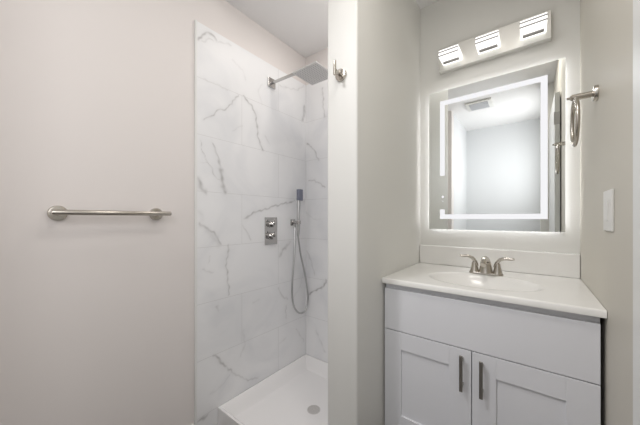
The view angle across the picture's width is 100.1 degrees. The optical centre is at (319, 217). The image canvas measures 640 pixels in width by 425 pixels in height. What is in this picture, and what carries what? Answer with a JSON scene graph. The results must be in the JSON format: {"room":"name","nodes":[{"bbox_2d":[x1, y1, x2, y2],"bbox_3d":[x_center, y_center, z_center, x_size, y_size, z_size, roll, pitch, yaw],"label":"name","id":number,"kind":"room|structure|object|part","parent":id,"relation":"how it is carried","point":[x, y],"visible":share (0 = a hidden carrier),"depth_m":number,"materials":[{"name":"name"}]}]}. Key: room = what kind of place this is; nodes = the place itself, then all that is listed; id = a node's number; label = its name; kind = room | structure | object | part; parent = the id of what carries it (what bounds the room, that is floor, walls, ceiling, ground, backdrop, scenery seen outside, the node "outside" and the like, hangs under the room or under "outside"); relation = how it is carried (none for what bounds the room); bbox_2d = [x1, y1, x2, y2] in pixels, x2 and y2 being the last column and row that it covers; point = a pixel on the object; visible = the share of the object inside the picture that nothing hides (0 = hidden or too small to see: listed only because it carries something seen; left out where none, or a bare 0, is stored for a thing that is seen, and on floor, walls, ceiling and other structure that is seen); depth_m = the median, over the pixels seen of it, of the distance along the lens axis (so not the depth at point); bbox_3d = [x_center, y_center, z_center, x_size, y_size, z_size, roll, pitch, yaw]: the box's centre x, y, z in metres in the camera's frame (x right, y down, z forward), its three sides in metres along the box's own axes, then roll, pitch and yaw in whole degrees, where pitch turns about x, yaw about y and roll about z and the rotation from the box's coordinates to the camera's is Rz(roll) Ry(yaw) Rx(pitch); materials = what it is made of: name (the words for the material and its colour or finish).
{"room":"bathroom","nodes":[
{"label":"bathroom","id":0,"kind":"room"},
{"bbox_2d":[0,0,305,424],"bbox_3d":[-0.638,-0.124,1.558,0.130,2.609,2.308,0,0,38],"label":"wall","id":1,"kind":"structure","parent":0,"point":[97,96],"depth_m":1.24,"materials":[{"name":"white paint"}]},
{"bbox_2d":[47,206,171,220],"bbox_3d":[-0.855,-0.018,1.129,0.078,0.057,0.406,0,0,38],"label":"towel bar","id":2,"kind":"object","parent":1,"relation":"attached to","point":[57,213],"visible":1,"depth_m":1.06,"materials":[{"name":"silver metal"}]},
{"bbox_2d":[194,19,196,424],"bbox_3d":[-0.662,0.064,1.428,0.014,2.233,0.011,0,0,38],"label":"trim","id":3,"kind":"structure","parent":1,"relation":"attached to","point":[195,20],"depth_m":1.42,"materials":[{"name":"white paint"}]},
{"bbox_2d":[265,217,276,244],"bbox_3d":[-0.315,0.087,1.817,0.060,0.184,0.106,0,0,38],"label":"shower valve","id":4,"kind":"object","parent":1,"relation":"attached to","point":[270,222],"visible":1,"depth_m":1.80,"materials":[{"name":"silver metal"}]},
{"bbox_3d":[-0.314,0.121,1.811,0.050,0.058,0.056,0,0,38],"label":"knob","id":5,"kind":"part","parent":4,"relation":"part of","materials":[{"name":"silver metal"}]},
{"bbox_3d":[-0.314,0.039,1.811,0.050,0.054,0.048,0,0,38],"label":"knob","id":6,"kind":"part","parent":4,"relation":"part of","materials":[{"name":"silver metal"}]},
{"bbox_2d":[290,219,300,226],"bbox_3d":[-0.175,0.037,1.981,0.078,0.058,0.048,0,0,38],"label":"wall bracket","id":7,"kind":"object","parent":1,"relation":"attached to","point":[293,222],"visible":0.94,"depth_m":1.98,"materials":[{"name":"silver metal"}]},
{"bbox_2d":[291,189,308,313],"bbox_3d":[-0.141,0.257,2.011,0.056,0.939,0.188,0,0,38],"label":"shower","id":8,"kind":"object","parent":7,"relation":"hanging from","point":[299,191],"visible":1,"depth_m":1.96,"materials":[{"name":"grey metal"}]},
{"bbox_2d":[268,61,327,88],"bbox_3d":[-0.130,-0.923,1.757,0.426,0.062,0.196,0,0,38],"label":"shower","id":9,"kind":"object","parent":1,"relation":"attached to","point":[313,73],"visible":0.95,"depth_m":1.69,"materials":[{"name":"silver metal"}]},
{"bbox_3d":[-0.181,-0.925,1.748,0.339,0.034,0.042,0,0,26],"label":"arm","id":10,"kind":"part","parent":9,"relation":"part of","materials":[{"name":"silver metal"}]},
{"bbox_3d":[-0.038,-0.905,1.686,0.194,0.010,0.196,0,0,38],"label":"head plate","id":11,"kind":"part","parent":9,"relation":"part of","materials":[{"name":"silver metal"}]},
{"bbox_2d":[225,0,327,57],"bbox_3d":[-0.107,-1.353,1.616,0.655,0.153,0.814,0,0,38],"label":"ceiling","id":12,"kind":"structure","parent":0,"point":[302,25],"depth_m":1.72,"materials":[{"name":"white paint"}]},
{"bbox_2d":[306,47,327,362],"bbox_3d":[0.256,-0.124,2.080,0.655,2.609,0.384,0,0,38],"label":"wall","id":13,"kind":"structure","parent":0,"point":[316,94],"depth_m":2.05,"materials":[{"name":"stone"}]},
{"bbox_2d":[328,0,419,424],"bbox_3d":[0.359,-0.124,1.550,0.162,2.609,0.852,0,0,38],"label":"wall partition","id":14,"kind":"structure","parent":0,"point":[374,112],"depth_m":1.26,"materials":[{"name":"white paint"}]},
{"bbox_2d":[333,60,346,81],"bbox_3d":[0.079,-0.653,1.191,0.055,0.069,0.060,0,0,38],"label":"robe hook","id":15,"kind":"object","parent":14,"relation":"attached to","point":[340,74],"visible":1,"depth_m":1.19,"materials":[{"name":"silver metal"}]},
{"bbox_2d":[416,0,438,8],"bbox_3d":[-0.295,-1.479,0.604,1.847,0.100,3.388,0,0,38],"label":"ceiling","id":16,"kind":"structure","parent":0,"point":[421,3],"depth_m":1.78,"materials":[{"name":"white paint"}]},
{"bbox_2d":[420,0,579,253],"bbox_3d":[1.017,-0.124,1.652,1.072,2.609,0.120,0,0,38],"label":"wall","id":17,"kind":"structure","parent":0,"point":[443,23],"depth_m":1.57,"materials":[{"name":"white paint"}]},
{"bbox_2d":[438,9,550,74],"bbox_3d":[0.956,-1.008,1.524,0.548,0.147,0.157,0,0,38],"label":"vanity light","id":18,"kind":"object","parent":17,"relation":"attached to","point":[534,30],"visible":1,"depth_m":1.50,"materials":[{"name":"white metal"}]},
{"bbox_3d":[0.792,-0.986,1.629,0.108,0.040,0.118,0,0,38],"label":"lamp shade","id":19,"kind":"part","parent":18,"relation":"part of","materials":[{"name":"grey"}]},
{"bbox_3d":[0.945,-0.986,1.509,0.108,0.040,0.118,0,0,38],"label":"lamp shade","id":20,"kind":"part","parent":18,"relation":"part of","materials":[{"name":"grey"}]},
{"bbox_3d":[1.102,-0.986,1.386,0.108,0.040,0.118,0,0,38],"label":"lamp shade","id":21,"kind":"part","parent":18,"relation":"part of","materials":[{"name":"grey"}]},
{"bbox_2d":[429,58,564,231],"bbox_3d":[0.993,-0.371,1.578,0.667,0.888,0.027,0,0,38],"label":"mirror","id":22,"kind":"object","parent":17,"relation":"attached to","point":[497,144],"visible":1,"depth_m":1.53,"materials":[{"name":"white mirror"}]},
{"bbox_2d":[420,245,579,277],"bbox_3d":[0.990,0.241,1.582,0.786,0.121,0.020,0,0,38],"label":"backsplash","id":23,"kind":"structure","parent":17,"relation":"attached to","point":[531,262],"depth_m":1.50,"materials":[{"name":"stone"}]},
{"bbox_2d":[580,0,632,424],"bbox_3d":[0.348,-0.124,0.025,0.120,2.609,3.268,0,0,38],"label":"wall","id":24,"kind":"structure","parent":0,"point":[606,26],"depth_m":0.84,"materials":[{"name":"beige paint"}]},
{"bbox_2d":[566,85,598,146],"bbox_3d":[1.000,-0.386,1.025,0.086,0.219,0.177,0,0,38],"label":"towel ring","id":25,"kind":"object","parent":24,"relation":"attached to","point":[594,94],"visible":1,"depth_m":1.00,"materials":[{"name":"silver metal"}]},
{"bbox_3d":[1.000,-0.466,1.025,0.086,0.058,0.058,0,0,38],"label":"post","id":26,"kind":"part","parent":25,"relation":"part of","materials":[{"name":"silver metal"}]},
{"bbox_2d":[603,189,613,231],"bbox_3d":[0.913,-0.024,0.850,0.008,0.129,0.116,0,0,38],"label":"light switch","id":27,"kind":"object","parent":24,"relation":"attached to","point":[608,196],"visible":1,"depth_m":0.84,"materials":[{"name":"white plastic"}]},
{"bbox_3d":[-0.295,1.230,0.604,1.847,0.100,3.388,0,0,38],"label":"floor","id":28,"kind":"structure","parent":0,"visible":0},
{"bbox_2d":[218,354,327,424],"bbox_3d":[-0.097,1.127,1.629,0.633,0.106,0.760,0,0,38],"label":"shower pan","id":29,"kind":"object","parent":28,"relation":"on","point":[297,393],"visible":0.65,"depth_m":1.67,"materials":[{"name":"white plastic"}]},
{"bbox_2d":[385,283,600,424],"bbox_3d":[0.802,0.753,1.347,0.770,0.854,0.622,0,0,38],"label":"vanity cabinet","id":30,"kind":"object","parent":28,"relation":"on","point":[451,359],"visible":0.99,"depth_m":1.10,"materials":[{"name":"white paint"}]},
{"bbox_3d":[0.488,0.808,1.253,0.388,0.494,0.020,0,0,38],"label":"door","id":31,"kind":"part","parent":30,"relation":"part of","materials":[{"name":"white paint"}]},
{"bbox_3d":[0.598,0.652,1.134,0.013,0.150,0.035,0,0,38],"label":"handle","id":32,"kind":"part","parent":30,"relation":"part of","materials":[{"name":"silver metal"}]},
{"bbox_3d":[0.655,0.654,1.089,0.013,0.148,0.035,0,0,38],"label":"handle","id":33,"kind":"part","parent":30,"relation":"part of","materials":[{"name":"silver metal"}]},
{"bbox_3d":[0.637,0.455,1.136,0.768,0.202,0.020,0,0,38],"label":"drawer","id":34,"kind":"part","parent":30,"relation":"part of","materials":[{"name":"white paint"}]},
{"bbox_2d":[382,245,606,317],"bbox_3d":[0.809,0.306,1.352,0.786,0.251,0.606,0,0,38],"label":"countertop","id":35,"kind":"structure","parent":30,"relation":"on","point":[546,280],"depth_m":1.36,"materials":[{"name":"stone"}]},
{"bbox_2d":[460,254,514,275],"bbox_3d":[0.889,0.251,1.439,0.201,0.101,0.170,0,0,-2],"label":"faucet","id":36,"kind":"object","parent":35,"relation":"on","point":[485,268],"visible":1,"depth_m":1.42,"materials":[{"name":"silver metal"}]},
{"bbox_3d":[0.830,0.233,1.494,0.093,0.061,0.024,0,0,33],"label":"lever","id":37,"kind":"part","parent":36,"relation":"part of","materials":[{"name":"silver metal"}]},
{"bbox_3d":[0.853,0.265,1.479,0.045,0.056,0.045,0,0,38],"label":"handle","id":38,"kind":"part","parent":36,"relation":"part of","materials":[{"name":"silver metal"}]},
{"bbox_3d":[0.869,0.247,1.414,0.068,0.094,0.148,0,0,38],"label":"spout","id":39,"kind":"part","parent":36,"relation":"part of","materials":[{"name":"silver metal"}]},
{"bbox_3d":[0.894,0.297,1.446,0.158,0.010,0.052,0,0,38],"label":"plate","id":40,"kind":"part","parent":36,"relation":"part of","materials":[{"name":"silver metal"}]},
{"bbox_3d":[0.936,0.265,1.413,0.045,0.056,0.045,0,0,38],"label":"handle","id":41,"kind":"part","parent":36,"relation":"part of","materials":[{"name":"silver metal"}]},
{"bbox_3d":[0.956,0.233,1.395,0.093,0.061,0.024,0,0,43],"label":"lever","id":42,"kind":"part","parent":36,"relation":"part of","materials":[{"name":"silver metal"}]},
{"bbox_3d":[0.792,0.808,1.016,0.376,0.494,0.020,0,0,38],"label":"door","id":43,"kind":"part","parent":30,"relation":"part of","materials":[{"name":"white paint"}]},
{"bbox_3d":[0.046,-0.125,-0.176,0.109,2.609,0.120,0,0,38],"label":"wall","id":44,"kind":"structure","parent":0,"visible":0},
{"bbox_2d":[633,0,639,424],"bbox_3d":[0.349,0.075,0.205,0.090,2.190,0.845,0,0,38],"label":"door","id":45,"kind":"structure","parent":44,"relation":"in","point":[636,3],"depth_m":0.51,"materials":[{"name":"white paint"}]}
]}

